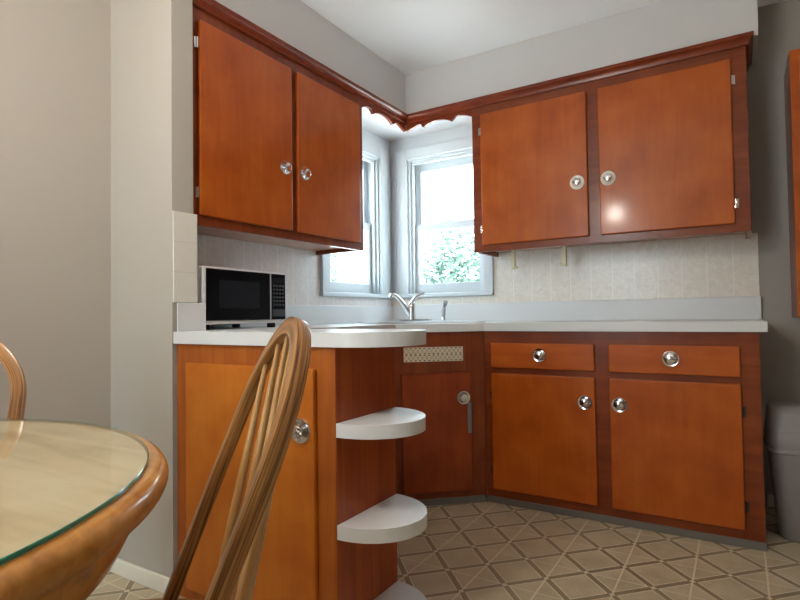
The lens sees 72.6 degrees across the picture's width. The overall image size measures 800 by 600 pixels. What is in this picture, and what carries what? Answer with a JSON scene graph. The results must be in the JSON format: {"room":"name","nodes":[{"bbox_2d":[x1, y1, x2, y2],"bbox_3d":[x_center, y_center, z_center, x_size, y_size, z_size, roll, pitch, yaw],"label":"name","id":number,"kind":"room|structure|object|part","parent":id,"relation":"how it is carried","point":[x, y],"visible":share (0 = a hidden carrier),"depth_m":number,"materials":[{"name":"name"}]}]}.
{"room":"kitchen","nodes":[
{"label":"kitchen","id":0,"kind":"room"},
{"bbox_2d":[111,0,192,577],"bbox_3d":[-0.941,-0.204,2.058,0.380,2.464,0.089,-2,-2,32],"label":"wall","id":1,"kind":"structure","parent":0,"point":[152,40],"depth_m":2.00,"materials":[{"name":"beige paint"}]},
{"bbox_2d":[110,558,169,593],"bbox_3d":[-0.945,0.998,1.977,0.366,0.057,0.014,-2,-2,32],"label":"baseboard","id":2,"kind":"structure","parent":1,"relation":"attached to","point":[155,581],"depth_m":1.96,"materials":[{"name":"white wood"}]},
{"bbox_2d":[172,210,196,302],"bbox_3d":[-0.772,-0.153,1.959,0.007,0.324,0.100,-2,-2,32],"label":"tile","id":3,"kind":"structure","parent":1,"relation":"attached to","point":[184,225],"depth_m":1.95,"materials":[{"name":"beige tile"}]},
{"bbox_2d":[177,303,205,331],"bbox_3d":[-0.752,0.061,1.967,0.006,0.102,0.120,-2,-2,32],"label":"backsplash","id":4,"kind":"structure","parent":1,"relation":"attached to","point":[190,316],"depth_m":1.96,"materials":[{"name":"white laminate"}]},
{"bbox_2d":[210,296,761,327],"bbox_3d":[0.356,0.052,2.436,2.157,0.114,1.928,-2,-2,32],"label":"backsplash","id":5,"kind":"structure","parent":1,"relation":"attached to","point":[744,307],"depth_m":3.12,"materials":[{"name":"white laminate"}]},
{"bbox_2d":[0,0,387,427],"bbox_3d":[-1.590,-0.210,1.496,0.130,2.464,5.600,-2,-2,32],"label":"wall","id":6,"kind":"structure","parent":0,"point":[55,55],"depth_m":1.95,"materials":[{"name":"beige paint"}]},
{"bbox_2d":[192,5,363,254],"bbox_3d":[-0.624,-0.711,2.592,0.370,0.873,1.133,-2,-2,32],"label":"upper cabinet","id":7,"kind":"object","parent":6,"relation":"attached to","point":[277,144],"visible":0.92,"depth_m":2.40,"materials":[{"name":"red wood"}]},
{"bbox_3d":[-0.633,-0.696,2.292,0.018,0.753,0.503,-2,-2,32],"label":"door","id":8,"kind":"part","parent":7,"relation":"part of","materials":[{"name":"brown wood"}]},
{"bbox_3d":[-0.645,-0.307,2.598,0.306,0.024,1.093,-2,-2,32],"label":"panel","id":9,"kind":"part","parent":7,"relation":"part of","materials":[{"name":"brown wood"}]},
{"bbox_3d":[-0.505,-0.597,2.449,0.022,0.041,0.041,-2,-2,32],"label":"knob","id":10,"kind":"part","parent":7,"relation":"part of","materials":[{"name":"silver metal"}]},
{"bbox_3d":[-0.436,-0.595,2.558,0.022,0.041,0.041,-2,-2,32],"label":"knob","id":11,"kind":"part","parent":7,"relation":"part of","materials":[{"name":"silver metal"}]},
{"bbox_3d":[-0.350,-0.687,2.747,0.018,0.753,0.489,-2,-2,32],"label":"door","id":12,"kind":"part","parent":7,"relation":"part of","materials":[{"name":"brown wood"}]},
{"bbox_2d":[362,100,405,131],"bbox_3d":[-0.095,-1.097,3.213,0.018,0.082,0.466,-2,-2,32],"label":"valance board","id":13,"kind":"object","parent":7,"relation":"attached to","point":[373,110],"visible":0.65,"depth_m":3.22,"materials":[{"name":"brown wood"}]},
{"bbox_2d":[197,234,392,305],"bbox_3d":[-0.566,-0.129,3.012,0.005,0.315,1.930,-2,-2,32],"label":"wall tile","id":14,"kind":"structure","parent":6,"relation":"attached to","point":[301,267],"depth_m":2.93,"materials":[{"name":"beige tile"}]},
{"bbox_2d":[319,140,392,297],"bbox_3d":[-0.320,-0.531,3.523,0.162,1.033,0.754,-2,-2,32],"label":"window","id":15,"kind":"structure","parent":6,"relation":"in","point":[376,181],"depth_m":3.71,"materials":[{"name":"grey paint"}]},
{"bbox_3d":[-0.337,-0.282,3.512,0.032,0.481,0.517,-2,-2,32],"label":"sash","id":16,"kind":"part","parent":15,"relation":"part of","materials":[{"name":"grey paint"}]},
{"bbox_3d":[-0.312,-0.028,3.509,0.162,0.026,0.754,-2,-2,32],"label":"sill","id":17,"kind":"part","parent":15,"relation":"part of","materials":[{"name":"grey paint"}]},
{"bbox_3d":[-0.373,-0.715,3.543,0.032,0.481,0.517,-2,-2,32],"label":"sash","id":18,"kind":"part","parent":15,"relation":"part of","materials":[{"name":"grey paint"}]},
{"bbox_2d":[86,495,799,599],"bbox_3d":[0.054,1.030,0.450,4.000,0.120,5.900,-2,-2,32],"label":"floor","id":19,"kind":"structure","parent":0,"point":[486,550],"depth_m":2.08,"materials":[{"name":"tile"}]},
{"bbox_2d":[0,342,26,419],"bbox_3d":[-1.074,0.526,1.094,0.441,0.961,0.596,0,-2,-21],"label":"dining chair","id":20,"kind":"object","parent":19,"relation":"on","point":[18,387],"visible":0.62,"depth_m":1.38,"materials":[{"name":"brown wood"}]},
{"bbox_2d":[0,420,168,599],"bbox_3d":[-0.900,0.613,0.592,1.196,0.737,1.196,-2,-2,32],"label":"dining table","id":21,"kind":"object","parent":19,"relation":"on","point":[53,474],"visible":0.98,"depth_m":0.67,"materials":[{"name":"brown wood"}]},
{"bbox_2d":[0,442,148,565],"bbox_3d":[-0.905,0.241,0.602,1.140,0.006,1.140,-2,-2,32],"label":"glass tabletop","id":22,"kind":"object","parent":21,"relation":"on","point":[53,535],"visible":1,"depth_m":0.55,"materials":[{"name":"teal"}]},
{"bbox_2d":[140,316,310,599],"bbox_3d":[-0.432,0.508,0.789,0.596,0.961,0.441,0,-2,-21],"label":"dining chair","id":23,"kind":"object","parent":19,"relation":"on","point":[242,545],"visible":1,"depth_m":0.82,"materials":[{"name":"brown wood"}]},
{"bbox_3d":[-0.471,0.557,0.772,0.510,0.042,0.430,0,-2,-21],"label":"seat","id":24,"kind":"part","parent":23,"relation":"part of","materials":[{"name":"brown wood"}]},
{"bbox_2d":[177,344,426,599],"bbox_3d":[-0.329,0.578,1.779,0.888,0.868,0.356,-2,-2,32],"label":"base cabinet","id":25,"kind":"object","parent":19,"relation":"on","point":[337,519],"visible":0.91,"depth_m":1.63,"materials":[{"name":"red wood"}]},
{"bbox_3d":[-0.481,0.586,1.704,0.568,0.761,0.018,-2,-2,32],"label":"door","id":26,"kind":"part","parent":25,"relation":"part of","materials":[{"name":"brown wood"}]},
{"bbox_3d":[-0.472,0.578,1.722,0.704,0.868,0.020,-2,-2,32],"label":"frame","id":27,"kind":"part","parent":25,"relation":"part of","materials":[{"name":"brown wood"}]},
{"bbox_3d":[-0.294,0.378,1.564,0.041,0.041,0.022,-2,-2,32],"label":"knob","id":28,"kind":"part","parent":25,"relation":"part of","materials":[{"name":"silver metal"}]},
{"bbox_3d":[-0.102,0.571,1.665,0.018,0.868,0.309,-2,-2,32],"label":"panel","id":29,"kind":"part","parent":25,"relation":"part of","materials":[{"name":"brown wood"}]},
{"bbox_2d":[336,407,425,439],"bbox_3d":[-0.020,0.367,1.616,0.181,0.039,0.312,-2,-2,32],"label":"shelf","id":30,"kind":"object","parent":25,"relation":"attached to","point":[375,423],"depth_m":1.54,"materials":[{"name":"white laminate"}]},
{"bbox_2d":[337,494,426,543],"bbox_3d":[-0.016,0.650,1.609,0.181,0.039,0.312,-2,-2,32],"label":"shelf","id":31,"kind":"object","parent":25,"relation":"attached to","point":[389,518],"depth_m":1.55,"materials":[{"name":"white laminate"}]},
{"bbox_2d":[374,581,426,599],"bbox_3d":[-0.012,0.932,1.601,0.181,0.039,0.312,-2,-2,32],"label":"shelf","id":32,"kind":"object","parent":25,"relation":"attached to","point":[393,590],"depth_m":1.70,"materials":[{"name":"white laminate"}]},
{"bbox_2d":[394,331,486,505],"bbox_3d":[0.113,0.610,3.169,0.941,0.868,0.922,-2,-2,32],"label":"base cabinet","id":33,"kind":"object","parent":19,"relation":"on","point":[442,378],"visible":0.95,"depth_m":2.75,"materials":[{"name":"brown wood"}]},
{"bbox_2d":[404,346,462,361],"bbox_3d":[0.170,0.275,2.758,0.308,0.073,0.006,-1,-2,-10],"label":"vent grille","id":34,"kind":"object","parent":33,"relation":"attached to","point":[411,353],"depth_m":2.76,"materials":[{"name":"beige metal"}]},
{"bbox_3d":[0.187,0.667,2.743,0.359,0.594,0.018,-1,-2,-10],"label":"door","id":35,"kind":"part","parent":33,"relation":"part of","materials":[{"name":"brown wood"}]},
{"bbox_3d":[0.325,0.494,2.749,0.041,0.041,0.021,-1,-2,-10],"label":"knob","id":36,"kind":"part","parent":33,"relation":"part of","materials":[{"name":"silver metal"}]},
{"bbox_2d":[173,319,767,347],"bbox_3d":[0.333,0.129,2.395,2.157,0.042,2.020,-2,-2,32],"label":"countertop","id":37,"kind":"structure","parent":33,"relation":"on","point":[346,335],"depth_m":2.21,"materials":[{"name":"white laminate"}]},
{"bbox_2d":[197,266,285,329],"bbox_3d":[-0.758,0.000,2.321,0.314,0.243,0.482,-2,-2,27],"label":"microwave","id":38,"kind":"object","parent":37,"relation":"on","point":[235,297],"visible":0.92,"depth_m":2.21,"materials":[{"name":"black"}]},
{"bbox_3d":[-0.647,-0.018,2.207,0.008,0.200,0.353,-2,-2,27],"label":"door","id":39,"kind":"part","parent":38,"relation":"part of","materials":[{"name":"black glass"}]},
{"bbox_3d":[-0.540,-0.014,2.413,0.008,0.200,0.095,-2,-2,27],"label":"control panel","id":40,"kind":"part","parent":38,"relation":"part of","materials":[{"name":"black plastic"}]},
{"bbox_2d":[389,291,431,320],"bbox_3d":[0.064,0.039,3.425,0.279,0.185,0.056,0,-2,-12],"label":"faucet","id":41,"kind":"object","parent":37,"relation":"on","point":[410,309],"visible":0.97,"depth_m":3.40,"materials":[{"name":"silver metal"}]},
{"bbox_3d":[0.004,0.033,3.406,0.154,0.155,0.030,0,-2,-16],"label":"spout","id":42,"kind":"part","parent":41,"relation":"part of","materials":[{"name":"silver metal"}]},
{"bbox_3d":[0.074,0.127,3.425,0.260,0.010,0.056,0,-2,-12],"label":"plate","id":43,"kind":"part","parent":41,"relation":"part of","materials":[{"name":"silver metal"}]},
{"bbox_3d":[0.108,-0.013,3.434,0.098,0.082,0.032,-1,-2,-9],"label":"lever","id":44,"kind":"part","parent":41,"relation":"part of","materials":[{"name":"silver metal"}]},
{"bbox_2d":[358,320,484,323],"bbox_3d":[0.101,0.214,3.176,0.600,0.178,0.620,0,-2,-13],"label":"sink","id":45,"kind":"object","parent":37,"relation":"in","point":[444,321],"visible":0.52,"depth_m":2.93,"materials":[{"name":"silver metal"}]},
{"bbox_2d":[376,321,453,322],"bbox_3d":[0.117,0.213,3.108,0.528,0.174,0.400,0,-2,-13],"label":"basin","id":46,"kind":"object","parent":45,"relation":"in","point":[384,321],"depth_m":3.27,"materials":[{"name":"silver metal"}]},
{"bbox_2d":[440,300,447,320],"bbox_3d":[0.281,0.066,3.472,0.052,0.128,0.044,-2,-2,32],"label":"sprayer","id":47,"kind":"object","parent":45,"relation":"on","point":[445,302],"visible":1,"depth_m":3.46,"materials":[{"name":"silver metal"}]},
{"bbox_3d":[0.278,0.077,3.474,0.027,0.066,0.028,-2,-2,32],"label":"handle","id":48,"kind":"part","parent":47,"relation":"part of","materials":[{"name":"silver metal"}]},
{"bbox_2d":[484,331,766,551],"bbox_3d":[1.092,0.583,2.724,1.189,0.868,0.649,-2,-2,32],"label":"base cabinet","id":49,"kind":"object","parent":19,"relation":"on","point":[662,432],"visible":1,"depth_m":2.42,"materials":[{"name":"red wood"}]},
{"bbox_3d":[0.667,0.267,2.624,0.041,0.041,0.022,-2,-2,32],"label":"knob","id":50,"kind":"part","parent":49,"relation":"part of","materials":[{"name":"silver metal"}]},
{"bbox_3d":[0.681,0.273,2.644,0.507,0.125,0.018,-2,-2,32],"label":"drawer","id":51,"kind":"part","parent":49,"relation":"part of","materials":[{"name":"brown wood"}]},
{"bbox_3d":[0.686,0.656,2.633,0.507,0.584,0.018,-2,-2,32],"label":"door","id":52,"kind":"part","parent":49,"relation":"part of","materials":[{"name":"brown wood"}]},
{"bbox_3d":[0.848,0.474,2.508,0.041,0.041,0.022,-2,-2,32],"label":"knob","id":53,"kind":"part","parent":49,"relation":"part of","materials":[{"name":"silver metal"}]},
{"bbox_3d":[0.975,0.469,2.429,0.041,0.041,0.022,-2,-2,32],"label":"knob","id":54,"kind":"part","parent":49,"relation":"part of","materials":[{"name":"silver metal"}]},
{"bbox_3d":[1.152,0.252,2.323,0.041,0.041,0.022,-2,-2,32],"label":"knob","id":55,"kind":"part","parent":49,"relation":"part of","materials":[{"name":"silver metal"}]},
{"bbox_3d":[1.164,0.258,2.343,0.507,0.125,0.018,-2,-2,32],"label":"drawer","id":56,"kind":"part","parent":49,"relation":"part of","materials":[{"name":"brown wood"}]},
{"bbox_3d":[1.170,0.640,2.333,0.507,0.584,0.018,-2,-2,32],"label":"door","id":57,"kind":"part","parent":49,"relation":"part of","materials":[{"name":"brown wood"}]},
{"bbox_2d":[764,402,799,542],"bbox_3d":[1.758,0.720,2.288,0.374,0.550,0.292,-2,-2,32],"label":"waste bin","id":58,"kind":"object","parent":19,"relation":"on","point":[782,419],"visible":1,"depth_m":2.25,"materials":[{"name":"grey plastic"}]},
{"bbox_3d":[1.755,0.519,2.293,0.368,0.148,0.286,-2,-2,32],"label":"lid","id":59,"kind":"part","parent":58,"relation":"part of","materials":[{"name":"grey plastic"}]},
{"bbox_2d":[300,0,784,74],"bbox_3d":[0.017,-1.553,0.522,4.000,0.120,5.900,-2,-2,32],"label":"ceiling","id":60,"kind":"structure","parent":0,"point":[412,36],"depth_m":2.80,"materials":[{"name":"white paint"}]},
{"bbox_2d":[215,0,757,141],"bbox_3d":[0.340,-1.305,2.474,2.176,0.277,1.936,-2,-2,32],"label":"soffit","id":61,"kind":"structure","parent":60,"relation":"attached to","point":[665,25],"depth_m":2.84,"materials":[{"name":"grey paint"}]},
{"bbox_2d":[392,0,799,504],"bbox_3d":[1.557,-0.217,2.913,3.980,2.464,0.130,-2,-2,32],"label":"wall","id":62,"kind":"structure","parent":0,"point":[778,23],"depth_m":2.67,"materials":[{"name":"grey paint"}]},
{"bbox_2d":[362,124,472,302],"bbox_3d":[0.057,-0.566,3.304,0.779,1.147,0.800,-2,-2,32],"label":"trim","id":63,"kind":"structure","parent":62,"relation":"attached to","point":[462,131],"depth_m":3.74,"materials":[{"name":"grey paint"}]},
{"bbox_2d":[393,136,493,297],"bbox_3d":[0.299,-0.536,3.680,0.740,1.033,0.162,-2,-2,32],"label":"window","id":64,"kind":"structure","parent":62,"relation":"in","point":[409,225],"depth_m":3.77,"materials":[{"name":"grey paint"}]},
{"bbox_3d":[0.307,-0.033,3.666,0.740,0.026,0.162,-2,-2,32],"label":"sill","id":65,"kind":"part","parent":64,"relation":"part of","materials":[{"name":"grey paint"}]},
{"bbox_3d":[0.345,-0.721,3.715,0.530,0.481,0.032,-2,-2,32],"label":"sash","id":66,"kind":"part","parent":64,"relation":"part of","materials":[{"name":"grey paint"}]},
{"bbox_3d":[0.332,-0.288,3.673,0.530,0.481,0.032,-2,-2,32],"label":"sash","id":67,"kind":"part","parent":64,"relation":"part of","materials":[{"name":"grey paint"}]},
{"bbox_2d":[393,233,759,304],"bbox_3d":[0.862,-0.144,3.265,2.152,0.319,0.005,-2,-2,32],"label":"wall tile","id":68,"kind":"structure","parent":62,"relation":"attached to","point":[724,265],"depth_m":3.01,"materials":[{"name":"beige tile"}]},
{"bbox_2d":[472,46,751,256],"bbox_3d":[1.069,-0.726,2.925,1.347,0.873,0.370,-2,-2,32],"label":"upper cabinet","id":69,"kind":"object","parent":62,"relation":"attached to","point":[661,152],"visible":0.99,"depth_m":2.72,"materials":[{"name":"red wood"}]},
{"bbox_2d":[406,109,471,131],"bbox_3d":[0.231,-1.099,3.297,0.447,0.082,0.018,-2,-2,32],"label":"valance board","id":70,"kind":"object","parent":69,"relation":"attached to","point":[450,117],"visible":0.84,"depth_m":3.29,"materials":[{"name":"brown wood"}]},
{"bbox_2d":[192,0,753,123],"bbox_3d":[0.400,-1.144,2.847,2.638,0.047,1.224,-1,-2,-9],"label":"crown molding","id":71,"kind":"structure","parent":69,"relation":"attached to","point":[214,8],"depth_m":2.69,"materials":[{"name":"brown wood"}]},
{"bbox_3d":[0.717,-0.697,2.966,0.589,0.753,0.018,-2,-2,32],"label":"door","id":72,"kind":"part","parent":69,"relation":"part of","materials":[{"name":"brown wood"}]},
{"bbox_2d":[511,246,566,269],"bbox_3d":[0.784,-0.245,3.082,0.320,0.128,0.034,-2,-2,32],"label":"paper towel holder","id":73,"kind":"object","parent":69,"relation":"attached to","point":[564,248],"visible":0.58,"depth_m":3.07,"materials":[{"name":"beige plastic"}]},
{"bbox_3d":[0.663,-0.234,3.157,0.032,0.114,0.034,-2,-2,32],"label":"arm","id":74,"kind":"part","parent":73,"relation":"part of","materials":[{"name":"beige plastic"}]},
{"bbox_3d":[0.903,-0.242,3.008,0.032,0.114,0.034,-2,-2,32],"label":"arm","id":75,"kind":"part","parent":73,"relation":"part of","materials":[{"name":"beige plastic"}]},
{"bbox_3d":[0.912,-0.610,2.816,0.041,0.041,0.022,-2,-2,32],"label":"knob","id":76,"kind":"part","parent":69,"relation":"part of","materials":[{"name":"silver metal"}]},
{"bbox_3d":[1.042,-0.615,2.735,0.041,0.041,0.022,-2,-2,32],"label":"knob","id":77,"kind":"part","parent":69,"relation":"part of","materials":[{"name":"silver metal"}]},
{"bbox_3d":[1.092,-0.326,2.941,1.307,0.018,0.306,-2,-2,32],"label":"panel","id":78,"kind":"part","parent":69,"relation":"part of","materials":[{"name":"brown wood"}]},
{"bbox_3d":[1.263,-0.714,2.627,0.582,0.753,0.018,-2,-2,32],"label":"door","id":79,"kind":"part","parent":69,"relation":"part of","materials":[{"name":"brown wood"}]},
{"bbox_2d":[767,494,774,506],"bbox_3d":[2.445,0.956,2.254,1.540,0.057,0.014,-2,-2,32],"label":"baseboard","id":80,"kind":"structure","parent":62,"relation":"attached to","point":[770,498],"depth_m":2.65,"materials":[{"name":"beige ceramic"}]},
{"bbox_2d":[784,49,799,317],"bbox_3d":[1.999,-0.510,2.346,0.515,1.165,0.372,-2,-2,32],"label":"upper cabinet","id":81,"kind":"object","parent":62,"relation":"attached to","point":[792,71],"visible":1,"depth_m":2.37,"materials":[{"name":"brown wood"}]},
{"bbox_3d":[1.929,-0.512,2.234,0.515,1.165,0.020,-2,-2,32],"label":"frame","id":82,"kind":"part","parent":81,"relation":"part of","materials":[{"name":"brown wood"}]},
{"label":"outside","id":83,"kind":"structure","parent":0,"visible":0},
{"bbox_3d":[-0.027,1.863,3.783,60.000,0.200,60.000,-2,-2,32],"label":"ground","id":84,"kind":"structure","parent":83,"visible":0},
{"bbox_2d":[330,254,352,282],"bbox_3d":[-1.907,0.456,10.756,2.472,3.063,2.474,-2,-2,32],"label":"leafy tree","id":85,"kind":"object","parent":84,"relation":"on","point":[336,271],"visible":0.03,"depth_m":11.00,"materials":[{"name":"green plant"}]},
{"bbox_2d":[422,228,478,283],"bbox_3d":[1.160,0.211,10.730,2.173,3.460,2.295,-2,-2,32],"label":"leafy tree","id":86,"kind":"object","parent":84,"relation":"on","point":[451,266],"visible":0.38,"depth_m":10.34,"materials":[{"name":"green plant"}]}
]}

